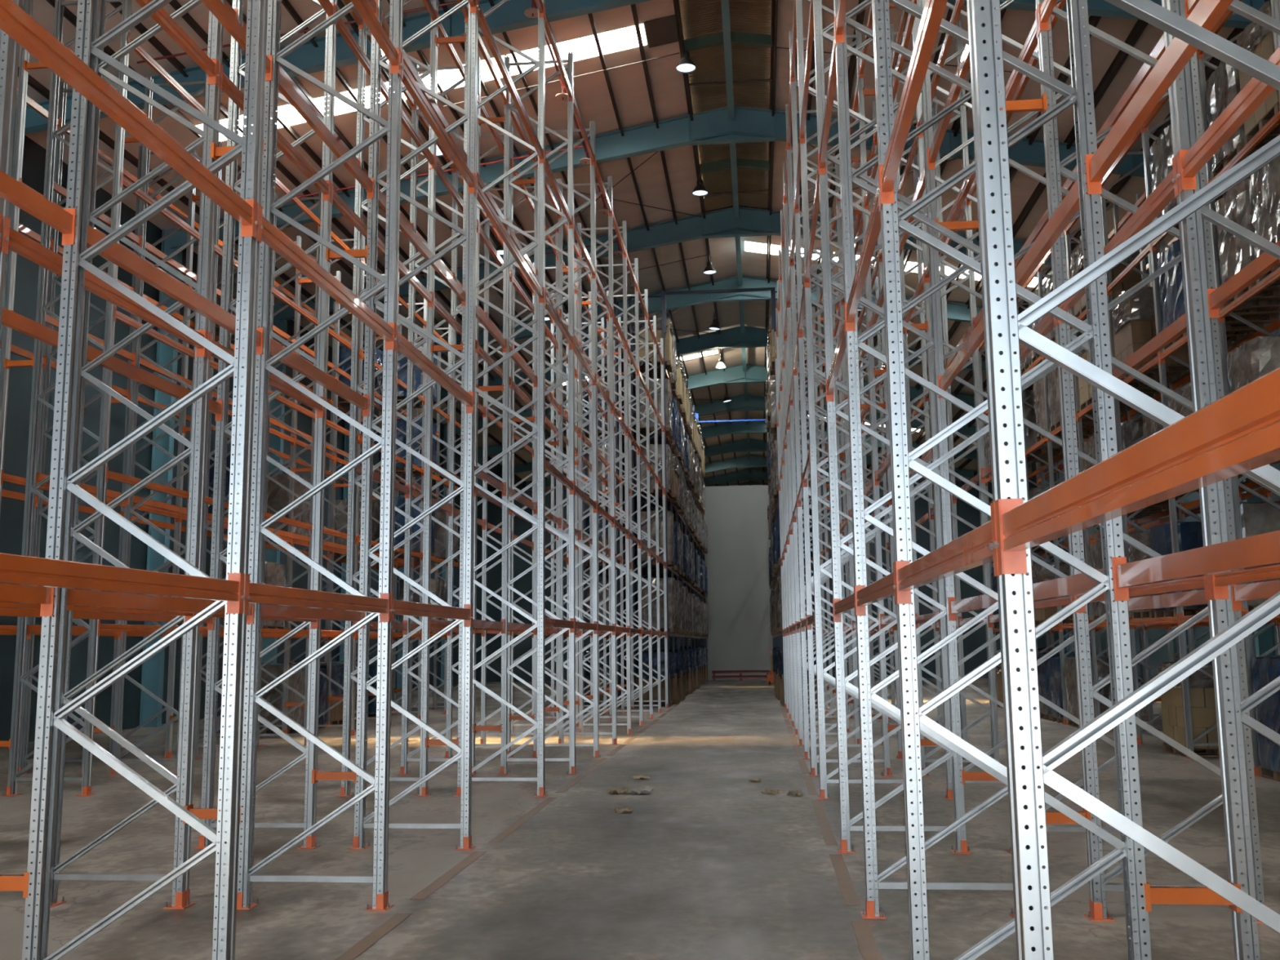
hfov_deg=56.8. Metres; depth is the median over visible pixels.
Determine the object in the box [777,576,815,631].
load
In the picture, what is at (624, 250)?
crossbeam
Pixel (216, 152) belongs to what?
spacer
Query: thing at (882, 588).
crossbeam
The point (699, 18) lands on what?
ceiling
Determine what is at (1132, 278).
load
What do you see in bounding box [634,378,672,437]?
load
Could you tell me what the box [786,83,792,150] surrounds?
crossbeam
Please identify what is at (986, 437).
load
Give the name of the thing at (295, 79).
purlin
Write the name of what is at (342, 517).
load
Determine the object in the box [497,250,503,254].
diffuser
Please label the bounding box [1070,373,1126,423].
load
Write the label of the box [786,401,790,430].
crossbeam
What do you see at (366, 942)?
floor marking
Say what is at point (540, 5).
crossbeam
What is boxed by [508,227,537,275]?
crossbeam
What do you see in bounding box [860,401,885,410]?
spacer
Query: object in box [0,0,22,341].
frame
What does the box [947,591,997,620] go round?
crossbeam
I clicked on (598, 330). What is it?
spacer
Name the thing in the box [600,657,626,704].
load
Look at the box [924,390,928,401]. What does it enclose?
crossbeam
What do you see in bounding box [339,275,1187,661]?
rafter
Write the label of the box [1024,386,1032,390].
load
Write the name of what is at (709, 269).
lamp
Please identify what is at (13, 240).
crossbeam
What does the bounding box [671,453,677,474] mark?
hood
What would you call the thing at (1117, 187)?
purlin
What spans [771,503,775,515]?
load
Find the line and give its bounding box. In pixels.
[779,703,882,959]
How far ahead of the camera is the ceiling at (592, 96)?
27.83 m
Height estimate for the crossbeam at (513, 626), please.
0.200 m
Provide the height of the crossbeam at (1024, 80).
0.200 m
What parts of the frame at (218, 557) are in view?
plate, plate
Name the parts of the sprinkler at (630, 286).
shield plate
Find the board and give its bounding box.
[644,14,679,48]
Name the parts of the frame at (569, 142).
plate, plate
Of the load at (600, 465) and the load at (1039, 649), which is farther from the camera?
the load at (600, 465)
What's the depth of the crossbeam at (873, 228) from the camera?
6.92 m
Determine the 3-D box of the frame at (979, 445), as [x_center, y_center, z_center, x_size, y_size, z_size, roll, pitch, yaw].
[4.147,-1.337,16.314,1.100,10.550,0.170,-1,-8,6]
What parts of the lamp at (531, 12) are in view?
shield plate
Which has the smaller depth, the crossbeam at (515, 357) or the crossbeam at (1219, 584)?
the crossbeam at (1219, 584)
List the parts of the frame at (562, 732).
plate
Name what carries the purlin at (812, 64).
attached to the rafter
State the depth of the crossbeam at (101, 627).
15.53 m
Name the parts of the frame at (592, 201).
plate, plate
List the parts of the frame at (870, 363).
plate, plate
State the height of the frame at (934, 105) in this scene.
10.550 m
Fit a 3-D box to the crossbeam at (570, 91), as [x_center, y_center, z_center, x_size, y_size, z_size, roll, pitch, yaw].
[-1.145,-5.881,16.485,0.064,0.200,2.374,-1,-8,6]
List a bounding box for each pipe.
[531,0,644,317]
[791,13,799,141]
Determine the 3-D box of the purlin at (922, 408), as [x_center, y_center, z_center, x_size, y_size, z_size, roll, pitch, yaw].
[12.107,-5.289,42.625,0.116,0.185,99.000,-1,-8,6]
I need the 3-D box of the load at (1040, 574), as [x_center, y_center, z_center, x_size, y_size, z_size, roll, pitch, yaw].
[9.514,2.565,26.789,1.083,1.417,1.086,-1,-8,6]
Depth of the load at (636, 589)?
39.11 m
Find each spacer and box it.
[0,738,11,748]
[0,871,39,897]
[4,357,34,368]
[22,60,48,71]
[93,725,114,732]
[111,395,130,403]
[124,137,139,142]
[168,715,177,723]
[182,425,190,433]
[182,804,243,823]
[191,193,199,202]
[210,139,266,160]
[284,701,304,707]
[292,466,311,473]
[297,277,313,284]
[311,768,358,783]
[325,245,369,262]
[328,696,343,702]
[333,482,348,488]
[394,688,402,693]
[425,737,460,747]
[430,342,463,354]
[435,32,466,47]
[472,724,502,733]
[475,383,504,393]
[477,114,506,125]
[508,713,535,721]
[511,177,536,185]
[511,414,535,422]
[544,228,558,233]
[544,440,559,446]
[544,706,559,712]
[562,266,578,272]
[563,459,579,465]
[563,699,580,706]
[576,300,591,305]
[577,695,593,699]
[592,689,610,695]
[597,327,607,332]
[603,351,618,355]
[605,686,621,691]
[839,452,844,457]
[840,208,861,217]
[847,697,853,704]
[851,154,875,162]
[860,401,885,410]
[862,87,875,97]
[871,712,892,719]
[873,367,886,376]
[886,723,901,732]
[888,0,911,8]
[902,320,928,332]
[920,738,937,745]
[934,217,978,233]
[960,768,1001,784]
[1000,93,1047,115]
[1045,808,1091,823]
[1139,880,1242,912]
[1151,697,1161,702]
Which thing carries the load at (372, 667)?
on the floor
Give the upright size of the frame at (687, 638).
12.100 m
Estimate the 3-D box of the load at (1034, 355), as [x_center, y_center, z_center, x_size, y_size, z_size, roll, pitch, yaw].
[9.336,-3.455,26.481,1.076,1.536,1.077,-1,-8,6]
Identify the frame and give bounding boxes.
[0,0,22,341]
[0,0,32,511]
[2,0,131,795]
[17,81,118,774]
[22,0,267,959]
[47,0,224,909]
[107,73,208,774]
[108,142,197,758]
[176,222,238,746]
[193,0,337,848]
[194,141,275,758]
[236,0,403,911]
[254,190,322,746]
[259,235,302,733]
[288,271,341,727]
[303,235,364,735]
[324,302,364,679]
[337,0,438,796]
[347,271,399,727]
[348,0,478,849]
[357,324,401,714]
[382,297,427,719]
[395,567,418,709]
[397,56,480,774]
[408,323,450,714]
[431,351,461,709]
[443,125,513,758]
[453,0,548,796]
[480,182,534,745]
[497,50,578,774]
[511,228,558,734]
[529,261,578,726]
[531,120,601,757]
[550,291,593,719]
[558,176,618,744]
[565,317,608,713]
[577,220,633,734]
[581,339,618,708]
[582,293,620,707]
[595,257,644,726]
[597,316,626,650]
[605,338,636,652]
[606,288,653,719]
[617,315,661,713]
[623,355,644,649]
[627,337,668,708]
[629,291,671,706]
[638,314,675,702]
[646,333,679,650]
[653,351,684,650]
[660,366,688,649]
[670,494,695,649]
[675,380,692,649]
[675,404,698,647]
[681,425,703,646]
[683,31,772,51]
[684,435,706,648]
[688,502,701,648]
[698,158,769,173]
[773,287,819,706]
[774,331,818,707]
[774,518,807,648]
[775,306,829,712]
[775,504,807,648]
[777,279,835,719]
[777,351,815,651]
[778,248,839,726]
[780,207,849,734]
[782,162,860,745]
[785,104,875,759]
[789,30,893,776]
[795,0,904,799]
[813,0,972,853]
[833,0,1014,919]
[835,276,895,718]
[835,309,879,705]
[838,328,875,687]
[842,249,895,722]
[853,208,923,734]
[859,155,942,745]
[871,0,1151,959]
[871,96,967,758]
[889,19,999,776]
[912,2,1040,799]
[966,0,1279,959]
[978,348,1000,706]
[995,0,1119,853]
[1017,274,1073,706]
[1019,302,1054,648]
[1035,0,1266,923]
[1035,460,1068,647]
[1037,235,1111,724]
[1058,435,1112,656]
[1065,194,1154,727]
[1083,420,1147,717]
[1100,151,1195,744]
[1133,243,1179,715]
[1135,193,1209,662]
[1142,81,1253,758]
[1161,0,1279,959]
[1195,1,1279,776]
[1224,486,1278,655]
[1257,331,1279,654]
[1270,0,1279,104]
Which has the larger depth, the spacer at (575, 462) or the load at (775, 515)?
the load at (775, 515)
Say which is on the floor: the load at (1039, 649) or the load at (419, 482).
the load at (1039, 649)
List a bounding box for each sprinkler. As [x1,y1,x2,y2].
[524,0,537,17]
[555,86,567,101]
[579,151,590,164]
[598,203,608,214]
[613,244,622,255]
[626,280,635,288]
[638,308,644,317]
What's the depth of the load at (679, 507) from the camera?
38.32 m
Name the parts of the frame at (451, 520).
plate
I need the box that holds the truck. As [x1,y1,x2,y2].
[766,649,773,684]
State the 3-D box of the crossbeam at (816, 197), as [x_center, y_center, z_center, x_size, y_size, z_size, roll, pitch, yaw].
[1.830,-2.637,12.566,0.078,0.200,3.454,-1,-8,6]
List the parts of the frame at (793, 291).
plate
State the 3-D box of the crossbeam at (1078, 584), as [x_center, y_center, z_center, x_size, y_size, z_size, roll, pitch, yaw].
[2.332,0.622,6.655,0.078,0.200,2.374,-1,-8,6]
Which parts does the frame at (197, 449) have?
plate, plate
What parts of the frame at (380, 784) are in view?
plate, plate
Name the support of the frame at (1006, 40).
on the floor
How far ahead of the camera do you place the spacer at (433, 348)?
14.80 m
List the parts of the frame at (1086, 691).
plate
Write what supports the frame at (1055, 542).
on the floor
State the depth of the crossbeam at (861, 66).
16.25 m
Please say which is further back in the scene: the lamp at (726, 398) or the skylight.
the lamp at (726, 398)
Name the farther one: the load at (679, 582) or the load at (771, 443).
the load at (771, 443)
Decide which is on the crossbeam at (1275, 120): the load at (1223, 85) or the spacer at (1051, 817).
the load at (1223, 85)
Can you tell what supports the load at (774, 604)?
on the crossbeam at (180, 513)
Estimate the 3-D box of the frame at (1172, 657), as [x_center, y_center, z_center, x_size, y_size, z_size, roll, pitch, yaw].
[10.479,-0.494,22.877,1.100,10.550,0.170,-1,-8,6]
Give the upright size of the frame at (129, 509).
10.550 m
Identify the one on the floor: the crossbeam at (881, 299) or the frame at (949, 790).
the frame at (949, 790)
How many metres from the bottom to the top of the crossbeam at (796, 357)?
0.200 m
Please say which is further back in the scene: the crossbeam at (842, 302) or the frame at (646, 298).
the frame at (646, 298)
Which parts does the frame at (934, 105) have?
plate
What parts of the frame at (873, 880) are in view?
plate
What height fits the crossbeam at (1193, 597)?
0.200 m
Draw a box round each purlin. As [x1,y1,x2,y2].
[2,59,555,486]
[45,0,566,467]
[109,1,566,453]
[168,0,566,433]
[226,0,555,397]
[281,0,566,384]
[337,0,588,384]
[386,0,568,312]
[438,0,588,298]
[488,0,635,347]
[587,13,717,486]
[631,4,728,485]
[673,0,739,485]
[762,0,777,484]
[791,0,820,310]
[811,0,865,309]
[816,4,955,460]
[817,9,908,393]
[821,8,1006,479]
[866,19,1148,469]
[883,15,1102,413]
[911,401,928,429]
[915,0,1270,444]
[917,244,1146,480]
[919,217,1130,458]
[954,276,1142,459]
[957,458,973,470]
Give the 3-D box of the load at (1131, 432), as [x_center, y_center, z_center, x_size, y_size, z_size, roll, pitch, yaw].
[8.900,-0.229,21.191,1.078,1.541,1.078,-1,-8,6]
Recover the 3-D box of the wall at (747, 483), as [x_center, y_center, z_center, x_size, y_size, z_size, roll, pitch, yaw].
[8.729,7.028,91.585,27.700,14.600,0.200,-1,-8,6]
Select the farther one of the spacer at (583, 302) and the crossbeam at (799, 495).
the spacer at (583, 302)
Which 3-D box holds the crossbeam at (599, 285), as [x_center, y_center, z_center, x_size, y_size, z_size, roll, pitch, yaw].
[-0.647,-3.279,20.942,0.064,0.200,2.384,-1,-8,6]
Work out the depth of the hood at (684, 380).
42.42 m
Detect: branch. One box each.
[137,0,457,63]
[296,145,582,197]
[399,240,617,279]
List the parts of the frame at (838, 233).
plate, plate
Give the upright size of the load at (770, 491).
1.375 m
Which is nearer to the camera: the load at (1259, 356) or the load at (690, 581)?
the load at (1259, 356)
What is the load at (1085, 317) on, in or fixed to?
on the crossbeam at (180, 513)
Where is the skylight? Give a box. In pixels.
[195,23,647,141]
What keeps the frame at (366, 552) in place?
on the floor
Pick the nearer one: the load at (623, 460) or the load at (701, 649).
the load at (623, 460)
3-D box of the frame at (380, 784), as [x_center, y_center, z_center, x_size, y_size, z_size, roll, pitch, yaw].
[-2.296,-2.310,8.799,1.100,10.550,0.170,-1,-8,6]
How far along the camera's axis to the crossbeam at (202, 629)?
17.68 m
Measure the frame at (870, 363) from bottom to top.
10.550 m
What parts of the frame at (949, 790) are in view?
plate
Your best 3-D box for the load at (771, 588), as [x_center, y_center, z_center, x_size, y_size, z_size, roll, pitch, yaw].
[5.959,3.833,49.858,1.076,1.451,1.077,-1,-8,6]
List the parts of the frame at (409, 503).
plate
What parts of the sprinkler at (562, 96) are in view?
shield plate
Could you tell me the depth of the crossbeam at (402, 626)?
16.34 m
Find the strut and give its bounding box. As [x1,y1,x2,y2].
[720,0,751,485]
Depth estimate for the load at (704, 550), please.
56.43 m
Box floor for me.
[0,678,1279,959]
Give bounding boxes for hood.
[638,316,672,336]
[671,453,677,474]
[676,359,683,374]
[676,459,679,478]
[681,371,686,386]
[684,482,687,500]
[685,388,691,401]
[692,410,696,423]
[694,418,698,430]
[765,377,768,392]
[767,325,769,344]
[768,313,805,333]
[773,585,775,604]
[1031,561,1085,583]
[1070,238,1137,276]
[1077,349,1085,355]
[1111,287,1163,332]
[1128,530,1151,562]
[1128,531,1143,546]
[1157,660,1227,688]
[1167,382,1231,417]
[1235,0,1271,51]
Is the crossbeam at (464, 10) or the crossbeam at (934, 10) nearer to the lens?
the crossbeam at (934, 10)
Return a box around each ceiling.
[0,0,749,490]
[678,0,771,213]
[738,0,1235,483]
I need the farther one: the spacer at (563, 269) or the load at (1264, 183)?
the spacer at (563, 269)
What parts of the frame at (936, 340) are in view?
plate, plate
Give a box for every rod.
[443,52,679,106]
[546,151,702,239]
[550,254,706,288]
[621,308,717,337]
[688,79,772,85]
[707,190,768,194]
[770,252,917,271]
[771,143,956,213]
[776,46,1012,72]
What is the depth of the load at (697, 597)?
48.53 m
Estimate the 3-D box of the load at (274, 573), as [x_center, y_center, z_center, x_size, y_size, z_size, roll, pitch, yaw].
[-7.808,2.358,23.899,1.076,1.409,1.077,-1,-8,6]
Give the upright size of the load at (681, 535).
1.518 m
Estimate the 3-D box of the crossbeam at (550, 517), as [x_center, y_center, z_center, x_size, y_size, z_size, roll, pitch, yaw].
[-1.577,0.628,20.499,0.064,0.200,2.384,-1,-8,6]
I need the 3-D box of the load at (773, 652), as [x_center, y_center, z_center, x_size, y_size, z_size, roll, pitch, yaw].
[5.018,6.428,39.777,1.080,1.609,1.081,-1,-8,6]
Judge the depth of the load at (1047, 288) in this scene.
25.12 m
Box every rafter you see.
[0,0,1264,350]
[139,106,1151,727]
[262,206,1275,662]
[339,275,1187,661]
[396,325,986,692]
[440,364,1075,686]
[477,394,1032,486]
[514,417,977,473]
[526,438,977,490]
[703,468,829,486]
[704,454,924,482]
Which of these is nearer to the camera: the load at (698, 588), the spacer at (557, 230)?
the spacer at (557, 230)
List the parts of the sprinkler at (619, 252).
shield plate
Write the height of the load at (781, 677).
1.495 m
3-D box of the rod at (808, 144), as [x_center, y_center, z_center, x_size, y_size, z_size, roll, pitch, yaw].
[5.950,-7.638,30.538,5.016,0.921,6.014,-1,-8,6]
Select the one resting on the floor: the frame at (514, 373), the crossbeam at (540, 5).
the frame at (514, 373)
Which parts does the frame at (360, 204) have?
plate, plate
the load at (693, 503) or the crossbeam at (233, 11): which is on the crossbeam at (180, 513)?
the load at (693, 503)
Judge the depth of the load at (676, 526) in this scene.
36.74 m
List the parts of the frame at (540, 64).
plate, plate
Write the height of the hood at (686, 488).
0.582 m
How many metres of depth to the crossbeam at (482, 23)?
12.99 m
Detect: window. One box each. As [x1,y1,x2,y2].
[563,349,718,384]
[744,241,1037,287]
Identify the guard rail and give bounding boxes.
[711,670,769,680]
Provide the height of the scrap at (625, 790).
0.055 m
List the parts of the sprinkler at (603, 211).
shield plate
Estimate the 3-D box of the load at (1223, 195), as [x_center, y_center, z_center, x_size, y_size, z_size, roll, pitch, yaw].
[8.381,-4.719,16.993,1.078,1.448,1.078,-1,-8,6]
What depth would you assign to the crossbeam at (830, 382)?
9.44 m
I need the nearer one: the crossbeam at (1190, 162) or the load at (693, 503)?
the crossbeam at (1190, 162)
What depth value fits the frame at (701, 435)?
57.64 m
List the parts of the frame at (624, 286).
plate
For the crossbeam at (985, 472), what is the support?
attached to the frame at (979, 445)
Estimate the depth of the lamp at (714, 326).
43.77 m
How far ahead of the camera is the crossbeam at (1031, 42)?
8.81 m
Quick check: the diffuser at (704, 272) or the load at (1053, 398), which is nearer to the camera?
the load at (1053, 398)
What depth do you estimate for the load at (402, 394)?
30.10 m
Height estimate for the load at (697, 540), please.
1.364 m
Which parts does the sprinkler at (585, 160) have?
shield plate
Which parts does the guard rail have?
rail, rail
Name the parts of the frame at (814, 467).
plate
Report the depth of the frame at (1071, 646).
29.84 m
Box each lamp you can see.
[427,145,443,156]
[495,241,503,255]
[544,315,550,320]
[675,50,695,73]
[692,174,707,196]
[703,254,715,275]
[708,311,719,330]
[715,354,725,368]
[723,386,731,402]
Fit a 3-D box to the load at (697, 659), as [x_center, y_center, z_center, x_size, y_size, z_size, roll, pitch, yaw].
[1.841,7.566,47.304,1.080,1.495,1.077,-1,-8,6]
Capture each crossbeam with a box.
[0,0,257,239]
[0,76,60,129]
[0,169,75,245]
[0,177,1279,640]
[0,213,3,250]
[0,552,244,613]
[0,583,53,616]
[0,602,197,622]
[0,607,41,617]
[1,216,208,357]
[1,306,58,347]
[22,622,122,638]
[32,472,128,505]
[42,311,136,364]
[48,357,129,397]
[49,177,142,247]
[54,245,134,291]
[58,40,147,116]
[58,588,253,623]
[62,122,140,182]
[70,610,213,630]
[79,221,263,354]
[84,342,222,421]
[97,620,182,637]
[105,466,191,503]
[113,306,196,363]
[120,172,201,245]
[128,31,207,114]
[135,0,219,86]
[145,241,196,282]
[151,120,217,177]
[197,613,319,628]
[199,626,254,638]
[200,0,272,80]
[204,496,231,509]
[208,332,325,418]
[209,360,236,377]
[214,244,240,268]
[218,62,331,202]
[224,0,237,20]
[237,14,359,166]
[244,573,391,622]
[253,604,364,628]
[257,204,396,351]
[262,336,369,417]
[271,66,373,198]
[273,173,322,229]
[317,0,335,23]
[330,182,433,307]
[335,5,435,169]
[342,0,363,29]
[349,620,407,635]
[350,0,401,75]
[356,465,409,498]
[360,161,413,231]
[363,23,415,110]
[366,0,377,17]
[373,187,466,306]
[380,5,468,164]
[391,593,473,626]
[395,324,475,413]
[400,52,476,195]
[408,620,450,635]
[412,488,452,515]
[415,106,455,172]
[416,230,454,279]
[422,0,437,22]
[429,617,475,634]
[431,457,476,497]
[433,293,478,353]
[435,156,479,233]
[437,12,479,103]
[453,507,485,529]
[455,169,487,219]
[457,0,468,22]
[457,279,487,317]
[467,0,478,14]
[472,619,505,633]
[474,466,506,496]
[475,175,545,303]
[475,306,506,351]
[476,171,507,231]
[477,0,545,164]
[477,32,507,105]
[478,341,511,388]
[478,403,486,417]
[479,222,512,282]
[480,95,512,169]
[488,317,513,349]
[489,222,503,248]
[506,622,537,635]
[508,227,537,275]
[508,487,537,514]
[509,102,537,168]
[509,346,537,387]
[512,160,533,212]
[535,0,544,18]
[535,169,560,218]
[541,454,574,494]
[541,613,574,632]
[544,5,573,101]
[544,150,573,229]
[544,284,561,318]
[544,288,573,350]
[544,387,561,414]
[544,509,561,528]
[562,217,580,259]
[563,316,580,350]
[573,90,595,165]
[573,217,595,279]
[573,337,596,386]
[574,481,597,513]
[574,618,598,634]
[581,256,591,285]
[593,268,613,317]
[595,155,612,216]
[596,377,613,413]
[597,504,614,527]
[610,207,626,257]
[613,307,627,349]
[613,403,628,435]
[626,253,638,291]
[627,344,639,375]
[638,287,648,319]
[777,280,780,311]
[778,248,782,282]
[781,195,784,247]
[781,341,784,368]
[783,149,787,204]
[783,306,788,341]
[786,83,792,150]
[786,261,791,307]
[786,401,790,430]
[789,200,796,266]
[789,372,793,405]
[790,0,798,83]
[792,335,798,375]
[793,135,800,213]
[796,473,803,506]
[797,274,807,337]
[798,0,816,143]
[802,444,813,487]
[803,168,819,288]
[817,22,839,175]
[824,307,845,402]
[829,205,836,242]
[832,304,839,337]
[832,586,860,622]
[834,0,847,46]
[840,293,844,305]
[843,171,880,332]
[849,82,857,134]
[854,211,862,260]
[854,561,903,615]
[858,4,872,78]
[858,338,867,373]
[861,141,874,196]
[863,146,878,209]
[863,478,873,505]
[868,285,884,328]
[873,132,877,146]
[874,453,890,485]
[876,0,947,207]
[878,248,882,262]
[891,10,907,70]
[892,0,916,104]
[893,502,999,604]
[897,124,920,201]
[898,164,925,257]
[902,268,927,333]
[916,0,964,138]
[923,157,976,284]
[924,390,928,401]
[927,44,969,169]
[937,315,984,398]
[940,202,965,259]
[945,324,970,369]
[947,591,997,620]
[951,474,979,503]
[966,176,976,205]
[972,306,982,330]
[980,463,991,483]
[987,613,999,627]
[992,367,1279,574]
[1001,0,1066,127]
[1004,8,1038,101]
[1008,160,1079,269]
[1010,162,1087,301]
[1013,313,1056,362]
[1027,567,1114,601]
[1033,595,1073,609]
[1036,0,1057,34]
[1056,155,1178,324]
[1072,575,1210,613]
[1085,0,1233,195]
[1096,33,1165,149]
[1101,124,1142,188]
[1111,313,1186,379]
[1111,529,1279,600]
[1127,589,1231,611]
[1142,95,1168,132]
[1150,222,1178,251]
[1158,334,1187,364]
[1176,46,1279,193]
[1177,613,1208,626]
[1184,0,1199,18]
[1196,0,1242,60]
[1206,106,1279,184]
[1207,240,1279,318]
[1208,564,1279,599]
[1217,267,1279,323]
[1231,580,1279,610]
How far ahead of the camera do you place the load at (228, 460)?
22.55 m
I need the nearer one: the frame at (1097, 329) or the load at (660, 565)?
the frame at (1097, 329)
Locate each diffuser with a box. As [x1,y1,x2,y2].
[435,148,442,155]
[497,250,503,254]
[676,63,695,71]
[693,190,707,195]
[703,271,715,274]
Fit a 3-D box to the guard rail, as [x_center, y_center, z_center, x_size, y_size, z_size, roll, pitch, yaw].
[4.861,9.412,57.103,2.760,0.470,0.200,-1,-8,6]
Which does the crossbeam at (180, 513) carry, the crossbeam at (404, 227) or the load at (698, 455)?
the load at (698, 455)
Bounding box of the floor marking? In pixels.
[334,703,679,959]
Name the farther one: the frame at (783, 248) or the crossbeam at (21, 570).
the frame at (783, 248)
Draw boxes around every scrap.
[607,786,632,793]
[613,807,632,813]
[629,785,653,794]
[632,775,650,778]
[748,777,760,782]
[760,788,779,794]
[786,790,803,795]
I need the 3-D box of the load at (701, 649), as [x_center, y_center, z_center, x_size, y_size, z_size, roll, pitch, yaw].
[2.248,8.170,52.089,1.077,1.608,1.080,-1,-8,6]
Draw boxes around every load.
[207,453,233,533]
[214,249,240,340]
[220,561,285,629]
[259,662,305,733]
[266,473,310,543]
[289,668,326,730]
[318,662,344,724]
[320,660,357,722]
[333,498,382,559]
[337,344,384,409]
[366,663,392,715]
[375,515,404,567]
[377,375,422,428]
[377,452,421,494]
[394,497,435,558]
[395,417,436,476]
[396,349,437,408]
[397,577,445,634]
[414,509,458,564]
[430,587,459,634]
[584,321,617,374]
[585,384,618,438]
[585,444,619,497]
[586,512,620,567]
[586,580,620,626]
[586,649,621,706]
[597,345,623,382]
[598,393,624,444]
[599,521,625,569]
[600,452,625,502]
[600,475,634,511]
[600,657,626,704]
[605,533,635,574]
[606,495,636,515]
[607,533,637,577]
[623,585,626,627]
[633,444,671,497]
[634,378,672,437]
[635,510,674,567]
[635,589,638,628]
[635,650,673,706]
[637,577,676,632]
[638,316,672,373]
[639,369,671,381]
[640,393,672,444]
[641,453,677,501]
[641,520,674,569]
[643,334,676,389]
[643,397,677,449]
[644,459,679,506]
[644,521,679,572]
[644,652,679,704]
[645,580,679,633]
[646,522,680,573]
[650,464,681,510]
[651,529,683,576]
[652,471,684,514]
[653,587,684,634]
[653,649,685,700]
[659,534,687,577]
[660,534,689,579]
[663,579,682,633]
[668,648,693,693]
[671,405,679,455]
[671,413,682,461]
[672,352,677,396]
[672,359,683,404]
[673,478,685,521]
[673,482,687,524]
[675,542,690,581]
[675,646,701,687]
[678,489,692,527]
[679,418,684,466]
[680,371,686,417]
[680,493,692,530]
[680,542,694,584]
[680,649,687,696]
[681,432,684,471]
[681,586,688,634]
[682,387,686,423]
[682,497,694,533]
[683,504,697,538]
[683,549,697,587]
[684,388,691,429]
[684,393,693,434]
[684,432,688,475]
[685,444,689,479]
[685,445,695,488]
[685,650,688,695]
[687,540,691,582]
[687,591,689,634]
[688,440,692,484]
[688,508,698,541]
[688,555,699,590]
[688,555,701,591]
[688,559,703,592]
[688,592,692,635]
[690,407,693,444]
[690,510,701,543]
[691,593,697,635]
[691,595,696,635]
[692,410,696,449]
[692,650,695,691]
[693,454,698,495]
[693,459,699,498]
[693,466,702,505]
[693,515,702,547]
[693,520,705,549]
[693,649,696,688]
[694,418,698,453]
[694,560,705,595]
[694,599,698,635]
[695,424,699,458]
[695,650,699,688]
[696,596,700,635]
[696,646,705,684]
[697,426,702,462]
[697,524,707,553]
[697,533,706,551]
[697,566,707,596]
[698,475,702,508]
[699,478,704,511]
[699,600,704,636]
[699,602,702,635]
[700,648,703,684]
[700,650,702,685]
[701,439,703,473]
[701,481,705,514]
[702,444,705,476]
[703,603,706,636]
[704,648,706,682]
[705,648,708,681]
[706,604,708,636]
[764,394,769,432]
[765,377,769,421]
[765,392,769,426]
[766,344,769,391]
[766,441,770,482]
[767,325,799,375]
[767,505,770,539]
[768,313,806,368]
[768,373,800,433]
[768,430,770,462]
[768,497,771,532]
[768,546,773,586]
[768,554,772,589]
[769,429,774,448]
[769,458,803,507]
[769,491,772,528]
[769,596,772,635]
[770,530,775,577]
[770,590,773,633]
[770,595,777,634]
[771,447,777,498]
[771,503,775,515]
[771,588,775,633]
[772,388,808,439]
[772,523,807,569]
[772,541,804,574]
[772,651,774,691]
[773,439,810,493]
[773,585,806,632]
[773,604,799,633]
[773,645,788,697]
[773,652,775,695]
[775,515,812,567]
[775,582,806,631]
[775,648,780,699]
[776,507,813,564]
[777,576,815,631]
[777,648,814,703]
[779,653,817,706]
[983,424,1031,479]
[987,500,1034,550]
[991,572,999,628]
[995,652,1003,707]
[1018,325,1042,374]
[1022,390,1062,459]
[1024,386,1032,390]
[1026,455,1053,466]
[1028,288,1042,364]
[1028,487,1058,548]
[1031,546,1044,552]
[1031,561,1088,625]
[1032,377,1093,443]
[1036,651,1091,720]
[1037,647,1053,653]
[1041,277,1079,342]
[1047,367,1097,433]
[1048,656,1071,724]
[1063,257,1086,335]
[1064,656,1115,728]
[1070,238,1141,320]
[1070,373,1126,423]
[1076,349,1133,411]
[1082,435,1156,519]
[1088,541,1106,621]
[1111,287,1190,385]
[1120,421,1177,513]
[1128,378,1168,397]
[1128,530,1193,619]
[1128,531,1149,617]
[1142,405,1199,497]
[1149,124,1178,229]
[1150,521,1222,617]
[1157,239,1257,351]
[1157,660,1232,756]
[1167,382,1253,484]
[1206,61,1273,180]
[1213,501,1279,611]
[1214,178,1279,309]
[1215,191,1226,201]
[1224,300,1279,332]
[1226,336,1279,463]
[1235,0,1279,146]
[1248,155,1279,284]
[1251,654,1279,782]
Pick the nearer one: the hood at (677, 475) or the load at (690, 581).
the hood at (677, 475)
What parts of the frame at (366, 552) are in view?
plate, plate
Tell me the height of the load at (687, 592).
1.501 m
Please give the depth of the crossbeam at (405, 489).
16.49 m
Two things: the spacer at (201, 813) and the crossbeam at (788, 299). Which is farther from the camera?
the crossbeam at (788, 299)
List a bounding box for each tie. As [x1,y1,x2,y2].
[663,287,773,333]
[695,413,765,422]
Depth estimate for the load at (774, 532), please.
36.41 m
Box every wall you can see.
[0,134,526,742]
[475,478,1044,682]
[728,481,768,485]
[969,314,1279,687]
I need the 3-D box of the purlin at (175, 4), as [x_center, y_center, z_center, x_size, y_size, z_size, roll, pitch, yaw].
[-5.433,-4.715,44.311,0.116,0.185,99.000,-1,-8,6]
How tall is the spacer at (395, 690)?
0.120 m
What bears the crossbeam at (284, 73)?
attached to the frame at (218, 557)

